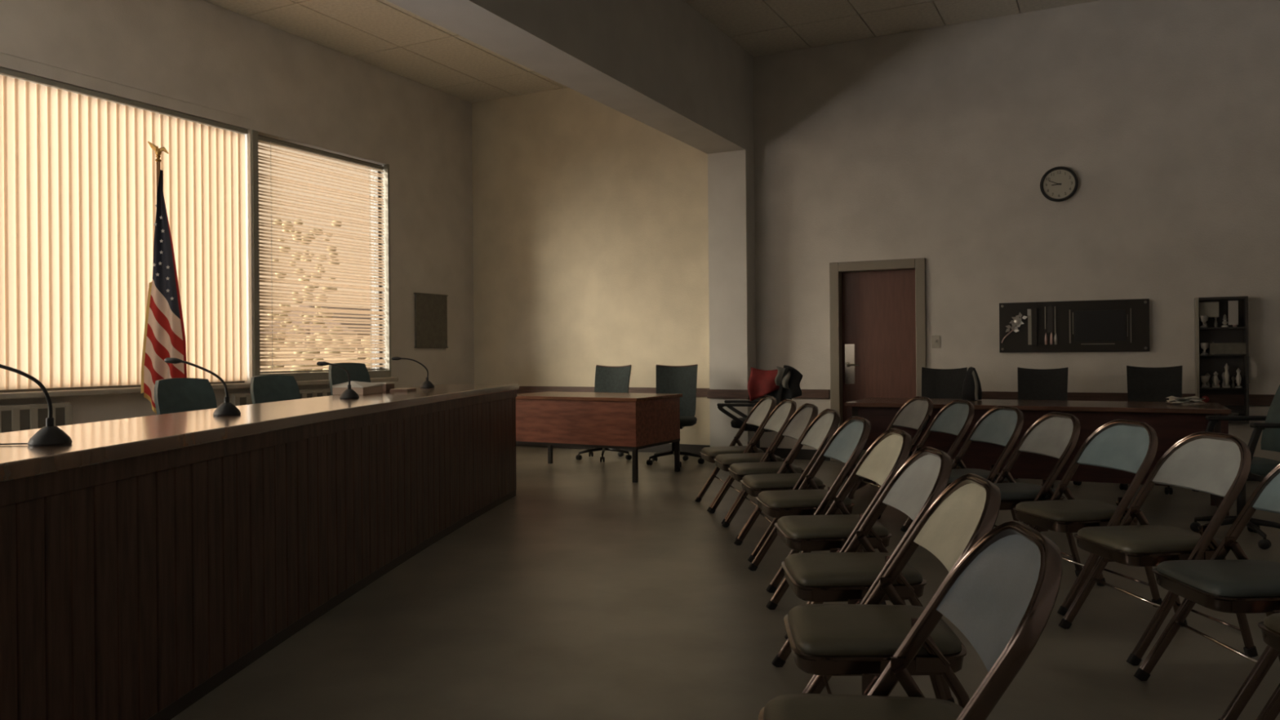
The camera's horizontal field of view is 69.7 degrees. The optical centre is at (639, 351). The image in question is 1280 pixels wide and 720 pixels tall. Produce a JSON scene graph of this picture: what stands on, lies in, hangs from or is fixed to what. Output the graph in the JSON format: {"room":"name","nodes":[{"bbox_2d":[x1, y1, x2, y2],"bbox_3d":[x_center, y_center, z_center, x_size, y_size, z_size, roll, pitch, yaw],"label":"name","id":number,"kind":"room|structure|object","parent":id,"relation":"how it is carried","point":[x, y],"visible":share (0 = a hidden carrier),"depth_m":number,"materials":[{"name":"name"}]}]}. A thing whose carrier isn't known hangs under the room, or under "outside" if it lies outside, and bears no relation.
{"room":"council meeting room","nodes":[
{"label":"council meeting room","id":0,"kind":"room"},
{"bbox_2d":[0,0,474,424],"bbox_3d":[-5.094,-1.072,6.169,0.250,4.530,13.115,0,0,27],"label":"wall","id":1,"kind":"structure","parent":0,"point":[296,90],"depth_m":9.10,"materials":[{"name":"paint"}]},
{"bbox_2d":[0,402,72,432],"bbox_3d":[-4.764,0.765,6.376,0.116,0.750,1.582,0,0,27],"label":"radiator","id":2,"kind":"object","parent":1,"relation":"attached to","point":[19,417],"visible":0.36,"depth_m":6.79,"materials":[{"name":"beige metal"}]},
{"bbox_2d":[0,381,244,392],"bbox_3d":[-4.801,-0.885,6.758,0.070,2.410,4.430,0,0,27],"label":"window","id":3,"kind":"structure","parent":1,"relation":"in","point":[226,382],"depth_m":7.35,"materials":[{"name":"beige wood"}]},
{"bbox_2d":[0,66,247,390],"bbox_3d":[-4.718,-0.903,6.711,0.060,2.365,4.410,0,0,27],"label":"vertical blind","id":4,"kind":"object","parent":1,"relation":"attached to","point":[78,177],"visible":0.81,"depth_m":7.46,"materials":[{"name":"beige fabric"}]},
{"bbox_2d":[0,50,254,119],"bbox_3d":[-4.723,-2.196,6.629,0.006,0.012,4.680,0,0,27],"label":"trim","id":5,"kind":"structure","parent":1,"relation":"attached to","point":[1,51],"depth_m":7.52,"materials":[{"name":"paint"}]},
{"bbox_2d":[0,377,398,399],"bbox_3d":[-4.261,0.318,7.492,0.200,0.045,6.420,0,0,27],"label":"trim","id":6,"kind":"structure","parent":1,"relation":"attached to","point":[32,394],"depth_m":7.33,"materials":[{"name":"paint"}]},
{"bbox_2d":[228,388,331,405],"bbox_3d":[-3.419,0.754,8.990,0.116,0.750,1.362,0,0,27],"label":"radiator","id":7,"kind":"object","parent":1,"relation":"attached to","point":[242,398],"visible":0.11,"depth_m":8.52,"materials":[{"name":"beige metal"}]},
{"bbox_2d":[240,392,331,405],"bbox_3d":[-3.382,0.646,8.971,0.004,0.465,1.270,0,0,27],"label":"grille","id":8,"kind":"object","parent":7,"relation":"attached to","point":[245,398],"depth_m":9.05,"materials":[{"name":"brown wood"}]},
{"bbox_2d":[252,129,391,381],"bbox_3d":[-3.341,-0.907,9.558,0.262,2.390,1.844,0,0,27],"label":"window","id":9,"kind":"structure","parent":1,"relation":"in","point":[300,376],"depth_m":10.30,"materials":[{"name":"brown metal"}]},
{"bbox_2d":[257,135,386,373],"bbox_3d":[-3.268,-0.935,9.540,0.040,2.275,1.730,0,0,27],"label":"mini blind","id":10,"kind":"object","parent":9,"relation":"attached to","point":[263,140],"visible":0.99,"depth_m":9.46,"materials":[{"name":"grey paint"}]},
{"bbox_2d":[413,292,448,347],"bbox_3d":[-2.480,-0.369,10.925,0.034,0.644,0.574,0,0,27],"label":"wall panel","id":11,"kind":"object","parent":1,"relation":"attached to","point":[430,309],"visible":1,"depth_m":10.89,"materials":[{"name":"grey fabric"}]},
{"bbox_2d":[204,0,1099,102],"bbox_3d":[0.231,-3.282,3.418,12.270,0.200,13.115,0,0,27],"label":"ceiling","id":12,"kind":"structure","parent":0,"point":[385,35],"depth_m":8.97,"materials":[{"name":"grey"}]},
{"bbox_2d":[386,0,754,154],"bbox_3d":[-1.843,-2.689,4.444,0.434,1.152,12.635,0,0,27],"label":"beam","id":13,"kind":"structure","parent":12,"relation":"attached to","point":[662,64],"depth_m":7.58,"materials":[{"name":"grey paint"}]},
{"bbox_2d":[170,445,1279,719],"bbox_3d":[0.246,1.198,3.430,12.320,0.100,13.115,0,0,27],"label":"floor","id":14,"kind":"structure","parent":0,"point":[591,592],"depth_m":3.83,"materials":[{"name":"grey concrete"}]},
{"bbox_2d":[141,141,186,413],"bbox_3d":[-3.560,-0.194,6.826,0.324,2.748,0.300,0,0,27],"label":"flag","id":15,"kind":"object","parent":14,"relation":"on","point":[164,335],"visible":0.84,"depth_m":6.82,"materials":[{"name":"multicoloured fabric"}]},
{"bbox_2d":[154,377,217,414],"bbox_3d":[-2.606,0.665,5.627,0.637,1.011,0.573,0,0,29],"label":"swivel chair","id":16,"kind":"object","parent":14,"relation":"on","point":[171,395],"visible":0.12,"depth_m":5.71,"materials":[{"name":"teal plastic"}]},
{"bbox_2d":[0,383,519,719],"bbox_3d":[-1.643,0.714,4.184,0.771,0.900,6.678,0,0,5],"label":"dais","id":17,"kind":"object","parent":14,"relation":"on","point":[146,562],"visible":0.97,"depth_m":3.15,"materials":[{"name":"brown wood"}]},
{"bbox_2d":[0,364,72,446],"bbox_3d":[-1.907,0.122,2.580,0.569,0.288,0.108,0,0,-8],"label":"microphone","id":18,"kind":"object","parent":17,"relation":"on","point":[50,435],"visible":1,"depth_m":2.60,"materials":[{"name":"black plastic"}]},
{"bbox_2d":[164,357,240,416],"bbox_3d":[-1.829,0.144,3.864,0.309,0.244,0.108,0,0,10],"label":"microphone","id":19,"kind":"object","parent":17,"relation":"on","point":[226,408],"visible":1,"depth_m":3.84,"materials":[{"name":"black plastic"}]},
{"bbox_2d":[316,361,359,399],"bbox_3d":[-1.714,0.159,5.211,0.233,0.211,0.108,0,0,-14],"label":"microphone","id":20,"kind":"object","parent":17,"relation":"on","point":[349,393],"visible":1,"depth_m":5.21,"materials":[{"name":"black plastic"}]},
{"bbox_2d":[332,381,382,395],"bbox_3d":[-1.782,0.223,5.812,0.200,0.085,0.300,0,0,7],"label":"box","id":21,"kind":"object","parent":17,"relation":"on","point":[360,388],"visible":0.86,"depth_m":5.69,"materials":[{"name":"beige cardboard"}]},
{"bbox_2d":[376,382,394,391],"bbox_3d":[-1.723,0.234,6.175,0.100,0.060,0.120,0,0,12],"label":"box","id":22,"kind":"object","parent":17,"relation":"on","point":[387,386],"visible":0.47,"depth_m":6.13,"materials":[{"name":"brown cardboard"}]},
{"bbox_2d":[389,387,416,391],"bbox_3d":[-1.597,0.254,6.200,0.120,0.018,0.180,0,0,5],"label":"notebook","id":23,"kind":"object","parent":17,"relation":"on","point":[398,389],"visible":1,"depth_m":6.11,"materials":[{"name":"brown paper"}]},
{"bbox_2d":[391,356,435,388],"bbox_3d":[-1.655,0.149,6.732,0.309,0.230,0.108,0,0,10],"label":"microphone","id":24,"kind":"object","parent":17,"relation":"on","point":[427,384],"visible":0.99,"depth_m":6.71,"materials":[{"name":"black plastic"}]},
{"bbox_2d":[250,374,300,404],"bbox_3d":[-2.492,0.669,6.717,0.637,1.001,0.573,0,0,33],"label":"swivel chair","id":25,"kind":"object","parent":14,"relation":"on","point":[266,388],"visible":0.14,"depth_m":6.82,"materials":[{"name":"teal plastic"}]},
{"bbox_2d":[328,362,370,395],"bbox_3d":[-2.206,0.627,7.581,0.637,1.081,0.573,0,0,31],"label":"swivel chair","id":26,"kind":"object","parent":14,"relation":"on","point":[357,371],"visible":0.09,"depth_m":7.69,"materials":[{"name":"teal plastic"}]},
{"bbox_2d":[515,391,682,482],"bbox_3d":[-0.489,0.782,8.825,1.560,0.745,0.900,0,0,29],"label":"desk","id":27,"kind":"object","parent":14,"relation":"on","point":[633,421],"visible":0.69,"depth_m":8.42,"materials":[{"name":"brown wood"}]},
{"bbox_2d":[575,364,631,462],"bbox_3d":[-0.353,0.646,9.916,0.573,1.011,0.657,0,0,19],"label":"swivel chair","id":28,"kind":"object","parent":14,"relation":"on","point":[608,379],"visible":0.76,"depth_m":10.13,"materials":[{"name":"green fabric"}]},
{"bbox_2d":[646,364,704,466],"bbox_3d":[0.376,0.638,9.465,0.573,1.016,0.657,0,0,9],"label":"swivel chair","id":29,"kind":"object","parent":14,"relation":"on","point":[682,380],"visible":0.75,"depth_m":9.67,"materials":[{"name":"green fabric"}]},
{"bbox_2d":[694,395,776,511],"bbox_3d":[0.722,0.742,6.832,0.556,0.824,0.469,0,0,-8],"label":"folding chair","id":30,"kind":"object","parent":14,"relation":"on","point":[764,407],"visible":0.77,"depth_m":6.86,"materials":[{"name":"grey metal"}]},
{"bbox_2d":[708,399,796,524],"bbox_3d":[0.786,0.742,6.343,0.556,0.824,0.469,0,0,-7],"label":"folding chair","id":31,"kind":"object","parent":14,"relation":"on","point":[776,420],"visible":0.66,"depth_m":6.36,"materials":[{"name":"plastic"}]},
{"bbox_2d":[714,457,783,471],"bbox_3d":[0.751,0.772,6.338,0.439,0.056,0.406,0,0,-7],"label":"seat","id":32,"kind":"object","parent":31,"relation":"on","point":[723,464],"depth_m":6.16,"materials":[{"name":"metal"}]},
{"bbox_2d":[716,368,791,461],"bbox_3d":[1.157,0.650,9.079,0.717,0.979,0.626,0,0,12],"label":"armchair","id":33,"kind":"object","parent":14,"relation":"on","point":[736,423],"visible":0.27,"depth_m":8.85,"materials":[{"name":"grey fabric"}]},
{"bbox_2d":[747,364,802,400],"bbox_3d":[1.309,0.314,8.923,0.524,0.370,0.193,0,0,19],"label":"jacket","id":34,"kind":"object","parent":33,"relation":"hanging from","point":[761,383],"visible":0.91,"depth_m":8.90,"materials":[{"name":"red fabric"}]},
{"bbox_2d":[721,403,817,539],"bbox_3d":[0.832,0.741,5.815,0.557,0.824,0.469,0,0,-6],"label":"folding chair","id":35,"kind":"object","parent":14,"relation":"on","point":[797,424],"visible":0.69,"depth_m":5.84,"materials":[{"name":"grey plastic"}]},
{"bbox_2d":[728,467,801,482],"bbox_3d":[0.797,0.771,5.812,0.439,0.056,0.406,0,0,-6],"label":"seat","id":36,"kind":"object","parent":35,"relation":"on","point":[737,473],"depth_m":5.64,"materials":[{"name":"metal"}]},
{"bbox_2d":[733,408,839,562],"bbox_3d":[0.847,0.741,5.248,0.557,0.824,0.469,0,0,-4],"label":"folding chair","id":37,"kind":"object","parent":14,"relation":"on","point":[820,430],"visible":0.73,"depth_m":5.19,"materials":[{"name":"plastic"}]},
{"bbox_2d":[740,480,825,497],"bbox_3d":[0.812,0.771,5.245,0.439,0.056,0.406,0,0,-4],"label":"seat","id":38,"kind":"object","parent":37,"relation":"on","point":[753,487],"depth_m":5.06,"materials":[{"name":"leather"}]},
{"bbox_2d":[747,416,871,593],"bbox_3d":[0.859,0.741,4.618,0.556,0.824,0.469,0,0,-4],"label":"folding chair","id":39,"kind":"object","parent":14,"relation":"on","point":[846,444],"visible":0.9,"depth_m":4.52,"materials":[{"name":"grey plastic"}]},
{"bbox_2d":[755,496,854,518],"bbox_3d":[0.824,0.771,4.615,0.439,0.056,0.406,0,0,-4],"label":"seat","id":40,"kind":"object","parent":39,"relation":"on","point":[777,509],"depth_m":4.42,"materials":[{"name":"leather"}]},
{"bbox_2d":[765,428,911,639],"bbox_3d":[0.844,0.741,3.880,0.557,0.824,0.469,0,0,-2],"label":"folding chair","id":41,"kind":"object","parent":14,"relation":"on","point":[891,450],"visible":0.77,"depth_m":3.80,"materials":[{"name":"beige plastic"}]},
{"bbox_2d":[774,522,891,551],"bbox_3d":[0.809,0.771,3.879,0.439,0.056,0.406,0,0,-2],"label":"seat","id":42,"kind":"object","parent":41,"relation":"on","point":[879,540],"depth_m":3.69,"materials":[{"name":"leather"}]},
{"bbox_2d":[771,446,955,702],"bbox_3d":[0.753,0.742,3.126,0.557,0.824,0.469,0,0,1],"label":"folding chair","id":43,"kind":"object","parent":14,"relation":"on","point":[851,576],"visible":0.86,"depth_m":3.04,"materials":[{"name":"grey plastic"}]},
{"bbox_2d":[782,560,926,602],"bbox_3d":[0.718,0.772,3.126,0.439,0.056,0.406,0,0,1],"label":"seat","id":44,"kind":"object","parent":43,"relation":"on","point":[809,589],"depth_m":2.94,"materials":[{"name":"leather"}]},
{"bbox_2d":[846,396,933,499],"bbox_3d":[1.772,0.734,6.530,0.557,0.824,0.469,0,0,-10],"label":"folding chair","id":45,"kind":"object","parent":14,"relation":"on","point":[916,413],"visible":0.41,"depth_m":6.57,"materials":[{"name":"grey plastic"}]},
{"bbox_2d":[783,473,1000,708],"bbox_3d":[0.649,0.743,2.448,0.557,0.824,0.469,0,0,4],"label":"folding chair","id":46,"kind":"object","parent":14,"relation":"on","point":[826,641],"visible":0.86,"depth_m":2.36,"materials":[{"name":"grey leather"}]},
{"bbox_2d":[783,613,967,675],"bbox_3d":[0.614,0.773,2.450,0.439,0.056,0.406,0,0,4],"label":"seat cushion","id":47,"kind":"object","parent":46,"relation":"on","point":[810,659],"depth_m":2.26,"materials":[{"name":"leather"}]},
{"bbox_2d":[758,520,1062,719],"bbox_3d":[0.485,0.744,1.756,0.557,0.824,0.469,0,0,6],"label":"folding chair","id":48,"kind":"object","parent":14,"relation":"on","point":[1002,594],"visible":1,"depth_m":1.80,"materials":[{"name":"plastic"}]},
{"bbox_2d":[877,399,974,532],"bbox_3d":[1.891,0.733,6.066,0.556,0.824,0.469,0,0,-8],"label":"folding chair","id":49,"kind":"object","parent":14,"relation":"on","point":[956,417],"visible":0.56,"depth_m":6.08,"materials":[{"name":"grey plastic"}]},
{"bbox_2d":[921,367,967,399],"bbox_3d":[2.720,0.634,8.251,0.573,0.984,0.657,0,0,27],"label":"swivel chair","id":50,"kind":"object","parent":14,"relation":"on","point":[935,383],"visible":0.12,"depth_m":8.48,"materials":[{"name":"grey fabric"}]},
{"bbox_2d":[946,405,1023,526],"bbox_3d":[1.926,0.732,5.393,0.557,0.824,0.469,0,0,-9],"label":"folding chair","id":51,"kind":"object","parent":14,"relation":"on","point":[1002,425],"visible":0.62,"depth_m":5.39,"materials":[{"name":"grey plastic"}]},
{"bbox_2d":[844,397,1231,515],"bbox_3d":[2.899,0.753,6.901,2.530,0.745,0.840,0,0,27],"label":"table","id":52,"kind":"object","parent":14,"relation":"on","point":[1171,423],"visible":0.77,"depth_m":6.53,"materials":[{"name":"brown wood"}]},
{"bbox_2d":[961,366,982,399],"bbox_3d":[2.638,0.248,7.304,0.144,0.267,0.118,0,0,43],"label":"shoulder bag","id":53,"kind":"object","parent":52,"relation":"on","point":[971,387],"visible":1,"depth_m":7.27,"materials":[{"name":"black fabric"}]},
{"bbox_2d":[1165,395,1204,404],"bbox_3d":[3.836,0.338,6.462,0.228,0.053,0.184,0,0,17],"label":"pile","id":54,"kind":"object","parent":52,"relation":"on","point":[1194,399],"visible":1,"depth_m":6.43,"materials":[{"name":"beige paper"}]},
{"bbox_2d":[994,412,1082,576],"bbox_3d":[1.965,0.732,4.794,0.557,0.824,0.469,0,0,-6],"label":"folding chair","id":55,"kind":"object","parent":14,"relation":"on","point":[1055,434],"visible":0.69,"depth_m":4.73,"materials":[{"name":"grey plastic"}]},
{"bbox_2d":[999,495,1064,510],"bbox_3d":[1.930,0.762,4.791,0.439,0.056,0.406,0,0,-6],"label":"seat cushion","id":56,"kind":"object","parent":55,"relation":"on","point":[1007,502],"depth_m":4.59,"materials":[{"name":"leather"}]},
{"bbox_2d":[1013,367,1081,488],"bbox_3d":[3.462,0.628,7.869,0.573,0.984,0.657,0,0,27],"label":"swivel chair","id":57,"kind":"object","parent":14,"relation":"on","point":[1033,384],"visible":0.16,"depth_m":8.09,"materials":[{"name":"grey fabric"}]},
{"bbox_2d":[1013,419,1162,616],"bbox_3d":[2.035,0.731,4.227,0.557,0.824,0.469,0,0,-10],"label":"folding chair","id":58,"kind":"object","parent":14,"relation":"on","point":[1124,445],"visible":0.84,"depth_m":4.15,"materials":[{"name":"blue plastic"}]},
{"bbox_2d":[1013,507,1137,533],"bbox_3d":[2.000,0.761,4.221,0.439,0.056,0.406,0,0,-10],"label":"seat cushion","id":59,"kind":"object","parent":58,"relation":"on","point":[1057,522],"depth_m":4.04,"materials":[{"name":"leather"}]},
{"bbox_2d":[1058,431,1257,666],"bbox_3d":[2.019,0.731,3.582,0.557,0.824,0.469,0,0,-6],"label":"folding chair","id":60,"kind":"object","parent":14,"relation":"on","point":[1217,464],"visible":0.91,"depth_m":3.52,"materials":[{"name":"grey plastic"}]},
{"bbox_2d":[1074,533,1209,566],"bbox_3d":[1.984,0.761,3.578,0.439,0.056,0.406,0,0,-6],"label":"seat cushion","id":61,"kind":"object","parent":60,"relation":"on","point":[1117,552],"depth_m":3.39,"materials":[{"name":"leather"}]},
{"bbox_2d":[1119,365,1199,494],"bbox_3d":[4.222,0.614,7.477,0.573,0.999,0.657,0,0,28],"label":"swivel chair","id":62,"kind":"object","parent":14,"relation":"on","point":[1144,384],"visible":0.3,"depth_m":7.70,"materials":[{"name":"grey fabric"}]},
{"bbox_2d":[1133,463,1279,719],"bbox_3d":[1.989,0.732,2.962,0.556,0.824,0.469,0,0,0],"label":"folding chair","id":63,"kind":"object","parent":14,"relation":"on","point":[1242,585],"visible":0.95,"depth_m":2.95,"materials":[{"name":"blue plastic"}]},
{"bbox_2d":[1152,568,1279,613],"bbox_3d":[1.954,0.762,2.962,0.439,0.056,0.406,0,0,0],"label":"seat cushion","id":64,"kind":"object","parent":63,"relation":"on","point":[1238,601],"depth_m":2.79,"materials":[{"name":"leather"}]},
{"bbox_2d":[1190,384,1279,549],"bbox_3d":[3.659,0.644,5.486,0.730,0.949,0.626,0,0,9],"label":"armchair","id":65,"kind":"object","parent":14,"relation":"on","point":[1260,467],"visible":0.68,"depth_m":5.48,"materials":[{"name":"grey plastic"}]},
{"bbox_2d":[1256,613,1279,719],"bbox_3d":[1.927,0.732,2.334,0.556,0.824,0.469,0,0,0],"label":"folding chair","id":66,"kind":"object","parent":14,"relation":"on","point":[1270,626],"visible":1,"depth_m":2.49,"materials":[{"name":"grey plastic"}]},
{"bbox_2d":[707,149,756,446],"bbox_3d":[1.002,-0.498,9.934,0.434,3.280,0.285,0,0,27],"label":"pillar","id":67,"kind":"structure","parent":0,"point":[731,175],"depth_m":9.81,"materials":[{"name":"grey paint"}]},
{"bbox_2d":[706,389,749,399],"bbox_3d":[0.939,0.449,9.797,0.478,0.097,0.022,0,0,27],"label":"trim","id":68,"kind":"structure","parent":67,"relation":"attached to","point":[711,393],"depth_m":9.78,"materials":[{"name":"brown wood"}]},
{"bbox_2d":[758,706,764,719],"bbox_3d":[0.450,0.774,1.759,0.439,0.056,0.406,0,0,6],"label":"seat","id":69,"kind":"object","parent":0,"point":[762,713],"depth_m":1.90,"materials":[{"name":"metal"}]},
{"bbox_2d":[471,0,1279,461],"bbox_3d":[3.170,-1.142,9.093,12.270,4.530,0.250,0,0,27],"label":"wall","id":70,"kind":"structure","parent":0,"point":[936,144],"depth_m":9.07,"materials":[{"name":"paint"}]},
{"bbox_2d":[516,386,709,396],"bbox_3d":[-0.622,0.462,10.899,3.350,0.097,0.022,0,0,27],"label":"trim","id":71,"kind":"structure","parent":70,"relation":"attached to","point":[700,392],"depth_m":10.96,"materials":[{"name":"brown wood"}]},
{"bbox_2d":[515,443,710,454],"bbox_3d":[-0.614,1.100,10.904,3.350,0.110,0.012,0,0,27],"label":"baseboard","id":72,"kind":"structure","parent":70,"relation":"attached to","point":[695,449],"depth_m":10.46,"materials":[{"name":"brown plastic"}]},
{"bbox_2d":[760,447,830,461],"bbox_3d":[1.627,1.081,9.750,0.799,0.110,0.012,0,0,27],"label":"baseboard","id":73,"kind":"structure","parent":70,"relation":"attached to","point":[804,454],"depth_m":9.72,"materials":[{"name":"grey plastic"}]},
{"bbox_2d":[760,389,830,399],"bbox_3d":[1.624,0.443,9.743,0.789,0.097,0.022,0,0,27],"label":"trim","id":74,"kind":"structure","parent":70,"relation":"attached to","point":[806,393],"depth_m":9.62,"materials":[{"name":"brown wood"}]},
{"bbox_2d":[829,257,926,461],"bbox_3d":[2.450,0.099,9.416,0.966,2.060,0.205,0,0,27],"label":"door","id":75,"kind":"structure","parent":70,"relation":"in","point":[877,308],"depth_m":9.43,"materials":[{"name":"brown paint"}]},
{"bbox_2d":[931,335,940,348],"bbox_3d":[2.921,-0.100,9.074,0.080,0.124,0.020,0,0,27],"label":"light switch","id":76,"kind":"object","parent":70,"relation":"attached to","point":[935,340],"visible":1,"depth_m":9.07,"materials":[{"name":"beige plastic"}]},
{"bbox_2d":[1040,166,1078,201],"bbox_3d":[3.899,-1.561,8.551,0.324,0.324,0.044,0,0,27],"label":"wall clock","id":77,"kind":"object","parent":70,"relation":"attached to","point":[1059,184],"visible":1,"depth_m":8.54,"materials":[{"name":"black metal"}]},
{"bbox_2d":[999,298,1149,352],"bbox_3d":[3.989,-0.236,8.488,1.256,0.472,0.067,0,0,27],"label":"display board","id":78,"kind":"object","parent":70,"relation":"attached to","point":[1106,325],"visible":1,"depth_m":8.47,"materials":[{"name":"black"}]},
{"bbox_2d":[1044,333,1047,344],"bbox_3d":[3.793,-0.124,8.585,0.024,0.110,0.014,0,0,27],"label":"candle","id":79,"kind":"object","parent":78,"relation":"on","point":[1046,334],"depth_m":8.58,"materials":[{"name":"wax"}]},
{"bbox_2d":[1049,332,1053,344],"bbox_3d":[3.835,-0.129,8.563,0.024,0.120,0.014,0,0,27],"label":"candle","id":80,"kind":"object","parent":78,"relation":"on","point":[1051,333],"depth_m":8.56,"materials":[{"name":"wax"}]},
{"bbox_2d":[1054,333,1057,344],"bbox_3d":[3.867,-0.124,8.546,0.024,0.110,0.014,0,0,27],"label":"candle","id":81,"kind":"object","parent":78,"relation":"on","point":[1055,334],"depth_m":8.54,"materials":[{"name":"wax"}]},
{"bbox_2d":[982,391,1275,405],"bbox_3d":[5.624,0.409,7.684,6.240,0.097,0.022,0,0,27],"label":"trim","id":82,"kind":"structure","parent":70,"relation":"attached to","point":[1223,399],"depth_m":8.31,"materials":[{"name":"brown wood"}]},
{"bbox_2d":[1194,296,1257,423],"bbox_3d":[5.042,0.068,7.913,0.440,1.080,0.144,0,0,27],"label":"display case","id":83,"kind":"object","parent":70,"relation":"attached to","point":[1229,346],"visible":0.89,"depth_m":7.94,"materials":[{"name":"grey"}]},
{"bbox_2d":[1199,315,1208,327],"bbox_3d":[4.879,-0.263,7.952,0.068,0.100,0.066,0,0,27],"label":"cup","id":84,"kind":"object","parent":83,"relation":"on","point":[1203,319],"visible":1,"depth_m":7.93,"materials":[{"name":"grey ceramic"}]},
{"bbox_2d":[1200,342,1208,354],"bbox_3d":[4.886,-0.028,7.949,0.068,0.100,0.066,0,0,27],"label":"cup","id":85,"kind":"object","parent":83,"relation":"on","point":[1204,346],"visible":1,"depth_m":7.93,"materials":[{"name":"grey"}]},
{"bbox_2d":[1200,375,1209,387],"bbox_3d":[4.888,0.257,7.949,0.068,0.100,0.066,0,0,27],"label":"cup","id":86,"kind":"object","parent":83,"relation":"on","point":[1204,379],"visible":1,"depth_m":7.93,"materials":[{"name":"grey ceramic"}]},
{"bbox_2d":[1201,395,1208,402],"bbox_3d":[4.880,0.424,7.932,0.060,0.091,0.028,0,0,27],"label":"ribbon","id":87,"kind":"object","parent":83,"relation":"attached to","point":[1206,398],"visible":0.64,"depth_m":7.92,"materials":[{"name":"fabric"}]},
{"bbox_2d":[1204,373,1210,386],"bbox_3d":[4.938,0.243,7.992,0.042,0.126,0.043,0,0,27],"label":"trinket","id":88,"kind":"object","parent":83,"relation":"on","point":[1207,383],"visible":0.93,"depth_m":7.98,"materials":[{"name":"silver metal"}]},
{"bbox_2d":[1199,302,1218,317],"bbox_3d":[4.937,-0.366,7.973,0.145,0.130,0.020,0,0,27],"label":"certificate","id":89,"kind":"object","parent":83,"relation":"in","point":[1211,309],"visible":1,"depth_m":7.96,"materials":[{"name":"beige paper"}]},
{"bbox_2d":[1212,371,1219,387],"bbox_3d":[4.960,0.236,7.915,0.052,0.140,0.050,0,0,27],"label":"figurine","id":90,"kind":"object","parent":83,"relation":"on","point":[1215,380],"visible":1,"depth_m":7.90,"materials":[{"name":"white ceramic"}]},
{"bbox_2d":[1213,316,1217,327],"bbox_3d":[4.990,-0.287,7.963,0.033,0.146,0.034,0,0,27],"label":"trinket","id":91,"kind":"object","parent":83,"relation":"on","point":[1215,324],"visible":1,"depth_m":7.96,"materials":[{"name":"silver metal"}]},
{"bbox_2d":[1199,386,1245,389],"bbox_3d":[5.018,0.314,7.926,0.338,0.012,0.115,0,0,27],"label":"shelf","id":92,"kind":"object","parent":83,"relation":"attached to","point":[1200,388],"depth_m":7.88,"materials":[{"name":"grey"}]},
{"bbox_2d":[1199,354,1245,355],"bbox_3d":[5.016,0.029,7.926,0.338,0.012,0.115,0,0,27],"label":"shelf","id":93,"kind":"object","parent":83,"relation":"attached to","point":[1199,354],"depth_m":7.87,"materials":[{"name":"grey"}]},
{"bbox_2d":[1199,326,1245,328],"bbox_3d":[5.014,-0.206,7.926,0.338,0.012,0.115,0,0,27],"label":"shelf","id":94,"kind":"object","parent":83,"relation":"attached to","point":[1208,327],"depth_m":7.89,"materials":[{"name":"grey wood"}]},
{"bbox_2d":[1222,372,1225,387],"bbox_3d":[5.044,0.239,7.938,0.029,0.133,0.030,0,0,27],"label":"trinket","id":95,"kind":"object","parent":83,"relation":"on","point":[1223,373],"visible":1,"depth_m":7.93,"materials":[{"name":"silver metal"}]},
{"bbox_2d":[1221,317,1228,327],"bbox_3d":[5.018,-0.254,7.883,0.052,0.080,0.050,0,0,27],"label":"figurine","id":96,"kind":"object","parent":83,"relation":"on","point":[1224,322],"visible":1,"depth_m":7.87,"materials":[{"name":"white ceramic"}]},
{"bbox_2d":[1223,363,1230,387],"bbox_3d":[5.031,0.201,7.878,0.052,0.210,0.050,0,0,27],"label":"figurine","id":97,"kind":"object","parent":83,"relation":"on","point":[1226,375],"visible":1,"depth_m":7.87,"materials":[{"name":"white ceramic"}]},
{"bbox_2d":[1228,300,1238,324],"bbox_3d":[5.068,-0.335,7.850,0.070,0.205,0.020,0,0,27],"label":"certificate","id":98,"kind":"object","parent":83,"relation":"on","point":[1233,304],"visible":1,"depth_m":7.84,"materials":[{"name":"grey paper"}]},
{"bbox_2d":[1231,375,1235,387],"bbox_3d":[5.105,0.255,7.906,0.027,0.100,0.027,0,0,27],"label":"trinket","id":99,"kind":"object","parent":83,"relation":"on","point":[1233,376],"visible":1,"depth_m":7.90,"materials":[{"name":"ceramic"}]},
{"bbox_2d":[1235,368,1242,387],"bbox_3d":[5.106,0.220,7.839,0.052,0.170,0.050,0,0,27],"label":"figurine","id":100,"kind":"object","parent":83,"relation":"on","point":[1238,378],"visible":1,"depth_m":7.83,"materials":[{"name":"white ceramic"}]},
{"bbox_2d":[1257,621,1279,651],"bbox_3d":[1.892,0.762,2.334,0.439,0.056,0.406,0,0,0],"label":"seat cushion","id":101,"kind":"object","parent":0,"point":[1270,630],"depth_m":2.45,"materials":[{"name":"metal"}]},
{"label":"outside","id":102,"kind":"structure","parent":0,"visible":0},
{"bbox_3d":[-17.445,2.147,17.989,32.480,0.100,44.000,0,0,27],"label":"ground","id":103,"kind":"structure","parent":102,"visible":0},
{"bbox_2d":[265,218,342,370],"bbox_3d":[-8.112,-0.613,22.467,1.726,5.264,1.643,0,0,27],"label":"young tree","id":104,"kind":"object","parent":103,"relation":"on","point":[295,222],"visible":0.3,"depth_m":22.29,"materials":[{"name":"beige plant"}]},
{"bbox_2d":[259,302,372,373],"bbox_3d":[-9.462,0.230,31.866,4.600,3.600,5.600,0,0,27],"label":"house","id":105,"kind":"structure","parent":103,"relation":"on","point":[304,306],"depth_m":29.63,"materials":[{"name":"beige"}]},
{"bbox_2d":[290,333,372,373],"bbox_3d":[-5.623,0.812,17.502,2.174,2.375,2.233,0,0,27],"label":"shrub","id":106,"kind":"object","parent":103,"relation":"on","point":[359,352],"visible":0.02,"depth_m":16.93,"materials":[{"name":"beige plant"}]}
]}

